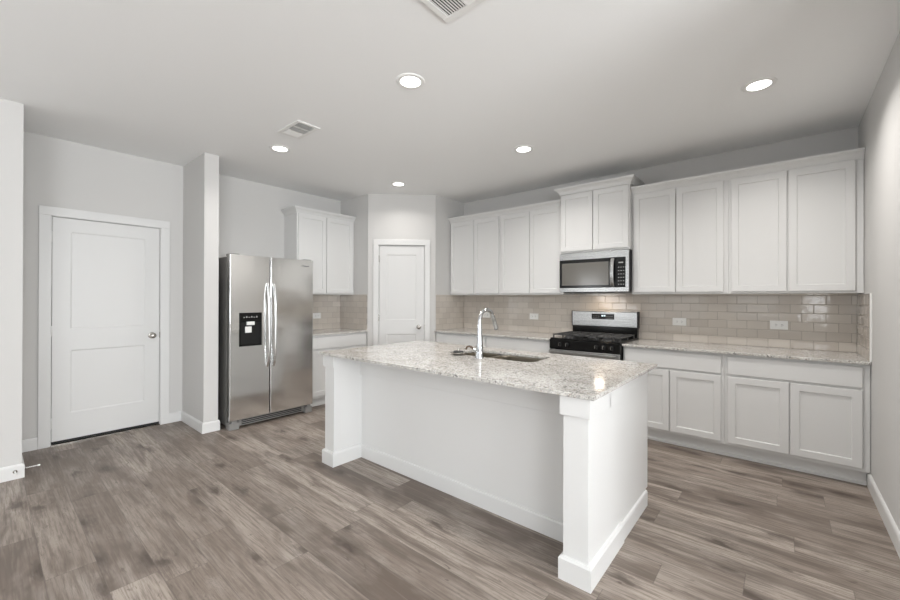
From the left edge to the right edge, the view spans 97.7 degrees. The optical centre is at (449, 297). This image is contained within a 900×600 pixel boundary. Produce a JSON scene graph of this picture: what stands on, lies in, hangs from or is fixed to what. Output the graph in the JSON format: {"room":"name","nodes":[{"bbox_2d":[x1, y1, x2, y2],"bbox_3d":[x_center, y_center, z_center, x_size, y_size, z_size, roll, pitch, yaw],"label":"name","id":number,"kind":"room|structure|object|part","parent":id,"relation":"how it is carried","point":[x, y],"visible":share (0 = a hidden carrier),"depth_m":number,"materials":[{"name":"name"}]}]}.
{"room":"kitchen","nodes":[
{"label":"kitchen","id":0,"kind":"room"},
{"bbox_2d":[0,98,23,467],"bbox_3d":[-5.278,-0.065,0.981,0.800,2.741,5.676,0,0,40],"label":"wall","id":1,"kind":"structure","parent":0,"point":[11,113],"depth_m":2.84,"materials":[{"name":"grey paint"}]},
{"bbox_2d":[0,438,36,482],"bbox_3d":[-5.189,1.254,0.991,0.702,0.103,5.776,0,0,40],"label":"baseboard","id":2,"kind":"structure","parent":1,"relation":"attached to","point":[6,473],"depth_m":2.87,"materials":[{"name":"white paint"}]},
{"bbox_2d":[22,131,340,447],"bbox_3d":[-2.712,-0.050,4.556,0.153,2.741,3.296,0,0,40],"label":"wall","id":3,"kind":"structure","parent":0,"point":[60,173],"depth_m":3.93,"materials":[{"name":"grey paint"}]},
{"bbox_2d":[37,205,169,448],"bbox_3d":[-3.280,0.255,3.792,0.133,2.124,0.958,0,0,40],"label":"door","id":4,"kind":"structure","parent":3,"relation":"in","point":[104,279],"depth_m":3.75,"materials":[{"name":"white paint"}]},
{"bbox_2d":[284,213,353,294],"bbox_3d":[-1.745,-0.557,5.312,0.336,1.020,0.849,0,0,40],"label":"upper cabinet","id":5,"kind":"object","parent":3,"relation":"attached to","point":[327,242],"visible":0.82,"depth_m":5.17,"materials":[{"name":"white paint"}]},
{"bbox_3d":[-1.764,-0.564,5.046,0.019,0.996,0.391,0,0,40],"label":"door","id":6,"kind":"part","parent":5,"relation":"part of","materials":[{"name":"white paint"}]},
{"bbox_2d":[281,205,355,222],"bbox_3d":[-1.742,-1.097,5.277,0.354,0.076,0.904,0,0,40],"label":"crown molding","id":7,"kind":"structure","parent":5,"relation":"attached to","point":[293,209],"depth_m":5.07,"materials":[{"name":"white paint"}]},
{"bbox_3d":[-1.500,-0.562,5.357,0.019,0.996,0.409,0,0,40],"label":"door","id":8,"kind":"part","parent":5,"relation":"part of","materials":[{"name":"white paint"}]},
{"bbox_2d":[313,295,339,329],"bbox_3d":[-1.881,0.195,5.412,0.008,0.482,0.852,0,0,40],"label":"tile backsplash","id":9,"kind":"structure","parent":3,"relation":"attached to","point":[328,306],"depth_m":5.56,"materials":[{"name":"beige tile"}]},
{"bbox_2d":[313,313,320,318],"bbox_3d":[-1.845,0.245,5.441,0.008,0.078,0.124,0,0,40],"label":"wall outlet","id":10,"kind":"object","parent":9,"relation":"attached to","point":[315,315],"visible":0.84,"depth_m":5.44,"materials":[{"name":"white plastic"}]},
{"bbox_2d":[182,152,218,422],"bbox_3d":[-2.640,-0.051,4.124,0.740,2.741,0.130,0,0,40],"label":"wall partition","id":11,"kind":"structure","parent":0,"point":[200,175],"depth_m":3.92,"materials":[{"name":"grey paint"}]},
{"bbox_2d":[169,411,219,433],"bbox_3d":[-2.636,1.268,4.043,0.691,0.103,0.161,0,0,30],"label":"baseboard","id":12,"kind":"structure","parent":11,"relation":"attached to","point":[211,426],"depth_m":3.95,"materials":[{"name":"white paint"}]},
{"bbox_2d":[341,194,367,346],"bbox_3d":[-1.365,-0.044,5.613,0.738,2.741,0.100,0,0,40],"label":"wall","id":13,"kind":"structure","parent":0,"point":[357,207],"depth_m":5.45,"materials":[{"name":"grey paint"}]},
{"bbox_2d":[368,194,435,345],"bbox_3d":[-0.661,-0.042,5.411,0.914,2.741,0.100,0,0,-3],"label":"wall","id":14,"kind":"structure","parent":0,"point":[390,216],"depth_m":5.36,"materials":[{"name":"grey paint"}]},
{"bbox_2d":[340,295,366,329],"bbox_3d":[-1.366,0.195,5.542,0.626,0.484,0.008,0,0,40],"label":"tile backsplash","id":15,"kind":"structure","parent":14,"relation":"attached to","point":[353,308],"depth_m":5.53,"materials":[{"name":"beige tile"}]},
{"bbox_2d":[373,239,429,345],"bbox_3d":[-0.658,0.267,5.357,0.769,2.122,0.121,0,0,-3],"label":"door","id":16,"kind":"structure","parent":14,"relation":"in","point":[401,268],"depth_m":5.37,"materials":[{"name":"white paint"}]},
{"bbox_2d":[435,195,463,341],"bbox_3d":[-0.004,-0.040,5.697,0.100,2.741,0.728,0,0,40],"label":"wall","id":17,"kind":"structure","parent":0,"point":[446,208],"depth_m":5.52,"materials":[{"name":"grey paint"}]},
{"bbox_2d":[436,295,463,329],"bbox_3d":[0.008,0.199,5.627,0.008,0.484,0.616,0,0,40],"label":"tile backsplash","id":18,"kind":"structure","parent":17,"relation":"attached to","point":[449,308],"depth_m":5.60,"materials":[{"name":"beige tile"}]},
{"bbox_2d":[0,0,899,202],"bbox_3d":[-0.780,-1.465,0.083,9.200,0.080,10.409,0,0,40],"label":"ceiling","id":19,"kind":"structure","parent":0,"point":[597,88],"depth_m":2.54,"materials":[{"name":"white paint"}]},
{"bbox_2d":[269,144,290,152],"bbox_3d":[-1.612,-1.414,3.729,0.190,0.008,0.190,0,0,40],"label":"recessed light","id":20,"kind":"object","parent":19,"relation":"in","point":[278,148],"visible":1,"depth_m":3.72,"materials":[{"name":"white plastic"}]},
{"bbox_2d":[277,120,319,138],"bbox_3d":[-1.275,-1.413,3.312,0.338,0.012,0.202,0,0,40],"label":"ceiling vent","id":21,"kind":"object","parent":19,"relation":"in","point":[298,129],"visible":1,"depth_m":3.30,"materials":[{"name":"white plastic"}]},
{"bbox_2d":[391,182,405,185],"bbox_3d":[-0.639,-1.409,4.871,0.190,0.008,0.190,0,0,40],"label":"recessed light","id":22,"kind":"object","parent":19,"relation":"in","point":[392,183],"visible":1,"depth_m":4.86,"materials":[{"name":"white plastic"}]},
{"bbox_2d":[396,73,424,88],"bbox_3d":[-0.258,-1.413,2.570,0.190,0.008,0.190,0,0,40],"label":"recessed light","id":23,"kind":"object","parent":19,"relation":"in","point":[405,80],"visible":1,"depth_m":2.56,"materials":[{"name":"white plastic"}]},
{"bbox_2d":[421,0,484,22],"bbox_3d":[0.010,-1.412,1.750,0.378,0.012,0.375,0,0,40],"label":"ceiling vent","id":24,"kind":"object","parent":19,"relation":"in","point":[448,10],"visible":1,"depth_m":1.91,"materials":[{"name":"white plastic"}]},
{"bbox_2d":[514,145,533,152],"bbox_3d":[0.698,-1.408,3.726,0.190,0.008,0.190,0,0,40],"label":"recessed light","id":25,"kind":"object","parent":19,"relation":"in","point":[523,148],"visible":1,"depth_m":3.71,"materials":[{"name":"white plastic"}]},
{"bbox_2d":[741,77,777,92],"bbox_3d":[2.043,-1.406,2.601,0.190,0.008,0.190,0,0,40],"label":"recessed light","id":26,"kind":"object","parent":19,"relation":"in","point":[759,84],"visible":1,"depth_m":2.59,"materials":[{"name":"white plastic"}]},
{"bbox_2d":[0,404,899,599],"bbox_3d":[-0.788,1.346,0.077,9.200,0.060,10.409,0,0,40],"label":"floor","id":27,"kind":"structure","parent":0,"point":[169,511],"depth_m":2.23,"materials":[{"name":"grey wood"}]},
{"bbox_2d":[218,253,312,430],"bbox_3d":[-2.143,0.437,4.447,0.798,1.766,0.902,0,0,40],"label":"refrigerator","id":28,"kind":"object","parent":27,"relation":"on","point":[265,304],"visible":1,"depth_m":4.13,"materials":[{"name":"grey metal"}]},
{"bbox_3d":[-2.071,0.394,4.056,0.062,1.659,0.397,0,0,40],"label":"door","id":29,"kind":"part","parent":28,"relation":"part of","materials":[{"name":"silver metal"}]},
{"bbox_3d":[-1.916,0.284,4.152,0.073,0.888,0.027,0,0,40],"label":"handle","id":30,"kind":"part","parent":28,"relation":"part of","materials":[{"name":"silver metal"}]},
{"bbox_3d":[-1.874,0.285,4.203,0.073,0.888,0.027,0,0,40],"label":"handle","id":31,"kind":"part","parent":28,"relation":"part of","materials":[{"name":"silver metal"}]},
{"bbox_3d":[-1.777,0.395,4.404,0.062,1.659,0.495,0,0,40],"label":"door","id":32,"kind":"part","parent":28,"relation":"part of","materials":[{"name":"silver metal"}]},
{"bbox_2d":[313,332,365,398],"bbox_3d":[-1.635,0.892,5.212,0.626,0.867,0.849,0,0,40],"label":"base cabinet","id":33,"kind":"object","parent":27,"relation":"on","point":[321,343],"visible":0.14,"depth_m":4.84,"materials":[{"name":"white paint"}]},
{"bbox_2d":[310,396,324,406],"bbox_3d":[-1.453,1.271,5.058,0.012,0.108,0.848,0,0,40],"label":"board","id":34,"kind":"object","parent":33,"relation":"attached to","point":[321,400],"visible":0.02,"depth_m":4.86,"materials":[{"name":"white paint"}]},
{"bbox_3d":[-1.538,0.917,4.857,0.019,0.548,0.404,0,0,40],"label":"door","id":35,"kind":"part","parent":33,"relation":"part of","materials":[{"name":"white paint"}]},
{"bbox_3d":[-1.404,0.552,5.016,0.019,0.146,0.818,0,0,40],"label":"drawer","id":36,"kind":"part","parent":33,"relation":"part of","materials":[{"name":"white paint"}]},
{"bbox_2d":[313,328,367,335],"bbox_3d":[-1.635,0.447,5.205,0.648,0.021,0.865,0,0,40],"label":"countertop","id":37,"kind":"structure","parent":33,"relation":"on","point":[318,332],"depth_m":5.13,"materials":[{"name":"stone"}]},
{"bbox_2d":[436,332,486,346],"bbox_3d":[0.320,0.898,5.348,0.841,0.867,0.626,0,0,40],"label":"base cabinet","id":38,"kind":"object","parent":27,"relation":"on","point":[453,338],"visible":0.04,"depth_m":5.12,"materials":[{"name":"white paint"}]},
{"bbox_2d":[434,328,561,340],"bbox_3d":[0.645,0.453,5.063,1.707,0.021,0.649,0,0,40],"label":"countertop","id":39,"kind":"structure","parent":38,"relation":"on","point":[472,331],"depth_m":4.91,"materials":[{"name":"stone"}]},
{"bbox_2d":[322,352,647,593],"bbox_3d":[0.142,0.892,2.866,2.176,0.867,1.056,0,0,40],"label":"kitchen island","id":40,"kind":"object","parent":27,"relation":"on","point":[571,471],"visible":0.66,"depth_m":2.40,"materials":[{"name":"white paint"}]},
{"bbox_3d":[-0.814,1.267,3.301,0.156,0.112,0.489,0,0,40],"label":"post","id":41,"kind":"part","parent":40,"relation":"part of","materials":[{"name":"white paint"}]},
{"bbox_3d":[-0.812,0.890,3.302,0.122,0.867,0.455,0,0,40],"label":"post","id":42,"kind":"part","parent":40,"relation":"part of","materials":[{"name":"white paint"}]},
{"bbox_3d":[-0.010,0.891,2.687,1.918,0.867,0.020,0,0,40],"label":"panel","id":43,"kind":"part","parent":40,"relation":"part of","materials":[{"name":"white paint"}]},
{"bbox_3d":[-0.021,1.273,2.674,1.898,0.103,0.013,0,0,40],"label":"molding","id":44,"kind":"part","parent":40,"relation":"part of","materials":[{"name":"white paint"}]},
{"bbox_2d":[319,341,657,400],"bbox_3d":[0.164,0.447,2.894,2.216,0.021,1.157,0,0,40],"label":"island countertop","id":45,"kind":"structure","parent":40,"relation":"on","point":[586,378],"depth_m":2.48,"materials":[{"name":"stone"}]},
{"bbox_2d":[450,348,466,354],"bbox_3d":[0.065,0.411,3.025,0.132,0.048,0.132,0,0,40],"label":"strainer","id":46,"kind":"object","parent":45,"relation":"on","point":[458,351],"visible":1,"depth_m":2.99,"materials":[{"name":"grey metal"}]},
{"bbox_2d":[450,351,466,354],"bbox_3d":[0.065,0.425,3.025,0.132,0.021,0.132,0,0,40],"label":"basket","id":47,"kind":"object","parent":46,"relation":"on","point":[453,352],"depth_m":2.99,"materials":[{"name":"grey metal"}]},
{"bbox_2d":[465,308,497,358],"bbox_3d":[0.258,0.255,2.909,0.279,0.363,0.107,0,0,-26],"label":"kitchen faucet","id":48,"kind":"object","parent":45,"relation":"on","point":[479,345],"visible":1,"depth_m":2.85,"materials":[{"name":"silver metal"}]},
{"bbox_3d":[0.270,0.160,2.916,0.176,0.173,0.027,0,0,-44],"label":"spout","id":49,"kind":"part","parent":48,"relation":"part of","materials":[{"name":"silver metal"}]},
{"bbox_2d":[463,352,543,361],"bbox_3d":[0.385,0.550,3.010,0.711,0.180,0.347,0,0,40],"label":"sink","id":50,"kind":"object","parent":45,"relation":"in","point":[488,355],"visible":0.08,"depth_m":3.13,"materials":[{"name":"silver metal"}]},
{"bbox_3d":[0.213,0.550,3.155,0.260,0.180,0.347,0,0,40],"label":"bowl","id":51,"kind":"part","parent":50,"relation":"part of","materials":[{"name":"silver metal"}]},
{"bbox_3d":[0.493,0.550,2.919,0.430,0.180,0.347,0,0,40],"label":"bowl","id":52,"kind":"part","parent":50,"relation":"part of","materials":[{"name":"silver metal"}]},
{"bbox_3d":[0.728,1.269,1.996,0.156,0.112,0.489,0,0,40],"label":"post","id":53,"kind":"part","parent":40,"relation":"part of","materials":[{"name":"white paint"}]},
{"bbox_3d":[0.729,0.891,1.997,0.122,0.867,0.455,0,0,40],"label":"post","id":54,"kind":"part","parent":40,"relation":"part of","materials":[{"name":"white paint"}]},
{"bbox_3d":[1.091,0.893,2.346,0.020,0.867,0.584,0,0,40],"label":"panel","id":55,"kind":"part","parent":40,"relation":"part of","materials":[{"name":"white paint"}]},
{"bbox_3d":[1.094,1.278,2.325,0.012,0.098,0.519,0,0,40],"label":"molding","id":56,"kind":"part","parent":40,"relation":"part of","materials":[{"name":"white paint"}]},
{"bbox_2d":[487,336,550,352],"bbox_3d":[0.971,0.898,4.797,0.864,0.867,0.626,0,0,40],"label":"base cabinet","id":57,"kind":"object","parent":27,"relation":"on","point":[532,345],"visible":0.09,"depth_m":4.54,"materials":[{"name":"white paint"}]},
{"bbox_2d":[549,310,639,360],"bbox_3d":[1.547,0.730,4.233,0.736,1.164,0.712,0,0,40],"label":"gas range","id":58,"kind":"object","parent":27,"relation":"on","point":[595,334],"visible":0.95,"depth_m":4.22,"materials":[{"name":"black metal"}]},
{"bbox_3d":[1.319,0.567,3.978,0.686,0.028,0.026,0,0,40],"label":"oven handle","id":59,"kind":"part","parent":58,"relation":"part of","materials":[{"name":"silver metal"}]},
{"bbox_3d":[1.357,0.843,4.009,0.722,0.596,0.030,0,0,40],"label":"oven door","id":60,"kind":"part","parent":58,"relation":"part of","materials":[{"name":"silver metal"}]},
{"bbox_3d":[1.360,0.489,4.012,0.728,0.100,0.030,0,0,40],"label":"control panel","id":61,"kind":"part","parent":58,"relation":"part of","materials":[{"name":"black metal"}]},
{"bbox_2d":[550,335,636,343],"bbox_3d":[1.543,0.433,4.229,0.730,0.012,0.566,0,0,40],"label":"cooktop","id":62,"kind":"object","parent":58,"relation":"in","point":[564,338],"depth_m":4.05,"materials":[{"name":"black metal"}]},
{"bbox_2d":[623,346,724,443],"bbox_3d":[2.178,0.899,3.776,0.809,0.867,0.626,0,0,40],"label":"base cabinet","id":63,"kind":"object","parent":27,"relation":"on","point":[686,390],"visible":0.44,"depth_m":3.46,"materials":[{"name":"white paint"}]},
{"bbox_3d":[1.831,0.924,3.672,0.383,0.548,0.019,0,0,40],"label":"door","id":64,"kind":"part","parent":63,"relation":"part of","materials":[{"name":"white paint"}]},
{"bbox_3d":[1.980,0.559,3.547,0.771,0.146,0.019,0,0,40],"label":"drawer","id":65,"kind":"part","parent":63,"relation":"part of","materials":[{"name":"white paint"}]},
{"bbox_3d":[2.128,0.924,3.420,0.380,0.548,0.019,0,0,40],"label":"door","id":66,"kind":"part","parent":63,"relation":"part of","materials":[{"name":"white paint"}]},
{"bbox_2d":[622,339,871,364],"bbox_3d":[2.493,0.455,3.498,1.651,0.021,0.649,0,0,40],"label":"countertop","id":67,"kind":"structure","parent":63,"relation":"on","point":[773,352],"depth_m":3.32,"materials":[{"name":"stone"}]},
{"bbox_2d":[725,354,869,484],"bbox_3d":[2.807,0.900,3.243,0.839,0.867,0.626,0,0,40],"label":"base cabinet","id":68,"kind":"object","parent":27,"relation":"on","point":[813,411],"visible":0.79,"depth_m":2.97,"materials":[{"name":"white paint"}]},
{"bbox_2d":[647,429,865,485],"bbox_3d":[2.338,1.278,3.325,1.634,0.108,0.012,0,0,40],"label":"board","id":69,"kind":"object","parent":68,"relation":"attached to","point":[853,476],"visible":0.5,"depth_m":3.17,"materials":[{"name":"white paint"}]},
{"bbox_3d":[2.455,0.924,3.144,0.386,0.548,0.019,0,0,40],"label":"door","id":70,"kind":"part","parent":68,"relation":"part of","materials":[{"name":"white paint"}]},
{"bbox_3d":[2.605,0.560,3.018,0.778,0.146,0.019,0,0,40],"label":"drawer","id":71,"kind":"part","parent":68,"relation":"part of","materials":[{"name":"white paint"}]},
{"bbox_3d":[2.755,0.925,2.890,0.384,0.548,0.019,0,0,40],"label":"door","id":72,"kind":"part","parent":68,"relation":"part of","materials":[{"name":"white paint"}]},
{"bbox_2d":[464,126,857,348],"bbox_3d":[1.836,-0.037,4.563,4.274,2.741,0.120,0,0,40],"label":"wall","id":73,"kind":"structure","parent":0,"point":[843,139],"depth_m":3.85,"materials":[{"name":"grey paint"}]},
{"bbox_2d":[450,216,499,294],"bbox_3d":[0.422,-0.550,5.467,0.841,1.020,0.328,0,0,40],"label":"upper cabinet","id":74,"kind":"object","parent":73,"relation":"attached to","point":[475,244],"visible":0.91,"depth_m":5.31,"materials":[{"name":"white paint"}]},
{"bbox_3d":[0.170,-0.557,5.478,0.404,0.996,0.019,0,0,40],"label":"door","id":75,"kind":"part","parent":74,"relation":"part of","materials":[{"name":"white paint"}]},
{"bbox_3d":[0.481,-0.557,5.215,0.394,0.996,0.019,0,0,40],"label":"door","id":76,"kind":"part","parent":74,"relation":"part of","materials":[{"name":"white paint"}]},
{"bbox_2d":[500,207,573,294],"bbox_3d":[1.072,-0.550,4.917,0.861,1.020,0.328,0,0,40],"label":"upper cabinet","id":77,"kind":"object","parent":73,"relation":"attached to","point":[530,242],"visible":0.87,"depth_m":4.78,"materials":[{"name":"white paint"}]},
{"bbox_3d":[0.813,-0.556,4.934,0.412,0.996,0.019,0,0,40],"label":"door","id":78,"kind":"part","parent":77,"relation":"part of","materials":[{"name":"white paint"}]},
{"bbox_3d":[1.132,-0.556,4.663,0.410,0.996,0.019,0,0,40],"label":"door","id":79,"kind":"part","parent":77,"relation":"part of","materials":[{"name":"white paint"}]},
{"bbox_2d":[561,184,632,253],"bbox_3d":[1.660,-0.828,4.369,0.741,0.658,0.406,0,0,40],"label":"upper cabinet","id":80,"kind":"object","parent":73,"relation":"attached to","point":[601,219],"visible":0.8,"depth_m":4.18,"materials":[{"name":"white paint"}]},
{"bbox_3d":[1.395,-0.835,4.339,0.357,0.634,0.019,0,0,40],"label":"door","id":81,"kind":"part","parent":80,"relation":"part of","materials":[{"name":"white paint"}]},
{"bbox_2d":[560,249,631,292],"bbox_3d":[1.639,-0.277,4.346,0.738,0.439,0.459,0,0,40],"label":"microwave oven","id":82,"kind":"object","parent":80,"relation":"attached to","point":[599,271],"visible":0.98,"depth_m":4.17,"materials":[{"name":"silver metal"}]},
{"bbox_3d":[1.481,-0.265,4.255,0.614,0.308,0.029,0,0,40],"label":"door","id":83,"kind":"part","parent":82,"relation":"part of","materials":[{"name":"black glass"}]},
{"bbox_3d":[1.669,-0.265,4.053,0.038,0.296,0.050,0,0,40],"label":"handle","id":84,"kind":"part","parent":82,"relation":"part of","materials":[{"name":"silver metal"}]},
{"bbox_3d":[1.674,-0.835,4.104,0.357,0.634,0.019,0,0,40],"label":"door","id":85,"kind":"part","parent":80,"relation":"part of","materials":[{"name":"white paint"}]},
{"bbox_2d":[464,293,856,352],"bbox_3d":[1.767,0.197,4.536,4.084,0.494,0.008,0,0,40],"label":"tile backsplash","id":86,"kind":"structure","parent":73,"relation":"attached to","point":[826,322],"depth_m":3.88,"materials":[{"name":"beige tile"}]},
{"bbox_2d":[483,312,489,317],"bbox_3d":[0.515,0.240,5.584,0.124,0.078,0.008,0,0,40],"label":"wall outlet","id":87,"kind":"object","parent":86,"relation":"attached to","point":[486,314],"visible":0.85,"depth_m":5.58,"materials":[{"name":"white plastic"}]},
{"bbox_2d":[530,313,537,319],"bbox_3d":[1.088,0.239,5.099,0.124,0.078,0.008,0,0,40],"label":"wall outlet","id":88,"kind":"object","parent":86,"relation":"attached to","point":[532,315],"visible":1,"depth_m":5.09,"materials":[{"name":"white plastic"}]},
{"bbox_2d":[673,318,685,325],"bbox_3d":[2.350,0.243,4.030,0.124,0.078,0.008,0,0,40],"label":"wall outlet","id":89,"kind":"object","parent":86,"relation":"attached to","point":[676,321],"visible":1,"depth_m":4.03,"materials":[{"name":"white plastic"}]},
{"bbox_2d":[770,320,787,329],"bbox_3d":[2.947,0.243,3.525,0.124,0.078,0.008,0,0,40],"label":"wall outlet","id":90,"kind":"object","parent":86,"relation":"attached to","point":[783,325],"visible":1,"depth_m":3.52,"materials":[{"name":"white plastic"}]},
{"bbox_2d":[632,180,728,293],"bbox_3d":[2.278,-0.548,3.896,0.813,1.020,0.328,0,0,40],"label":"upper cabinet","id":91,"kind":"object","parent":73,"relation":"attached to","point":[680,236],"visible":0.91,"depth_m":3.74,"materials":[{"name":"white paint"}]},
{"bbox_3d":[2.025,-0.555,3.907,0.378,0.996,0.019,0,0,40],"label":"door","id":92,"kind":"part","parent":91,"relation":"part of","materials":[{"name":"white paint"}]},
{"bbox_2d":[448,147,864,223],"bbox_3d":[1.621,-1.145,4.362,4.100,0.181,0.412,0,0,40],"label":"crown molding","id":93,"kind":"structure","parent":91,"relation":"attached to","point":[858,153],"depth_m":3.75,"materials":[{"name":"white paint"}]},
{"bbox_3d":[2.318,-0.555,3.659,0.374,0.996,0.019,0,0,40],"label":"door","id":94,"kind":"part","parent":91,"relation":"part of","materials":[{"name":"white paint"}]},
{"bbox_2d":[729,159,863,293],"bbox_3d":[2.909,-0.548,3.361,0.839,1.020,0.328,0,0,40],"label":"upper cabinet","id":95,"kind":"object","parent":73,"relation":"attached to","point":[797,231],"visible":1,"depth_m":3.21,"materials":[{"name":"white paint"}]},
{"bbox_3d":[2.647,-0.554,3.380,0.376,0.996,0.019,0,0,40],"label":"door","id":96,"kind":"part","parent":95,"relation":"part of","materials":[{"name":"white paint"}]},
{"bbox_3d":[2.947,-0.554,3.127,0.388,0.996,0.019,0,0,40],"label":"door","id":97,"kind":"part","parent":95,"relation":"part of","materials":[{"name":"white paint"}]},
{"bbox_2d":[858,31,899,530],"bbox_3d":[2.540,-0.040,2.180,0.120,2.741,2.809,0,0,40],"label":"wall","id":98,"kind":"structure","parent":0,"point":[879,126],"depth_m":2.38,"materials":[{"name":"grey paint"}]},
{"bbox_2d":[857,294,869,361],"bbox_3d":[3.119,0.207,2.965,0.008,0.474,0.642,0,0,40],"label":"tile backsplash","id":99,"kind":"structure","parent":98,"relation":"attached to","point":[863,300],"depth_m":2.95,"materials":[{"name":"beige tile"}]},
{"bbox_2d":[870,293,871,361],"bbox_3d":[2.910,0.206,2.719,0.010,0.474,0.003,0,0,40],"label":"trim","id":100,"kind":"structure","parent":98,"relation":"attached to","point":[870,293],"depth_m":2.72,"materials":[{"name":"white plastic"}]},
{"bbox_2d":[867,473,899,557],"bbox_3d":[2.275,1.278,1.972,0.014,0.103,2.120,0,0,40],"label":"baseboard","id":101,"kind":"structure","parent":98,"relation":"attached to","point":[893,531],"depth_m":2.31,"materials":[{"name":"white paint"}]}
]}

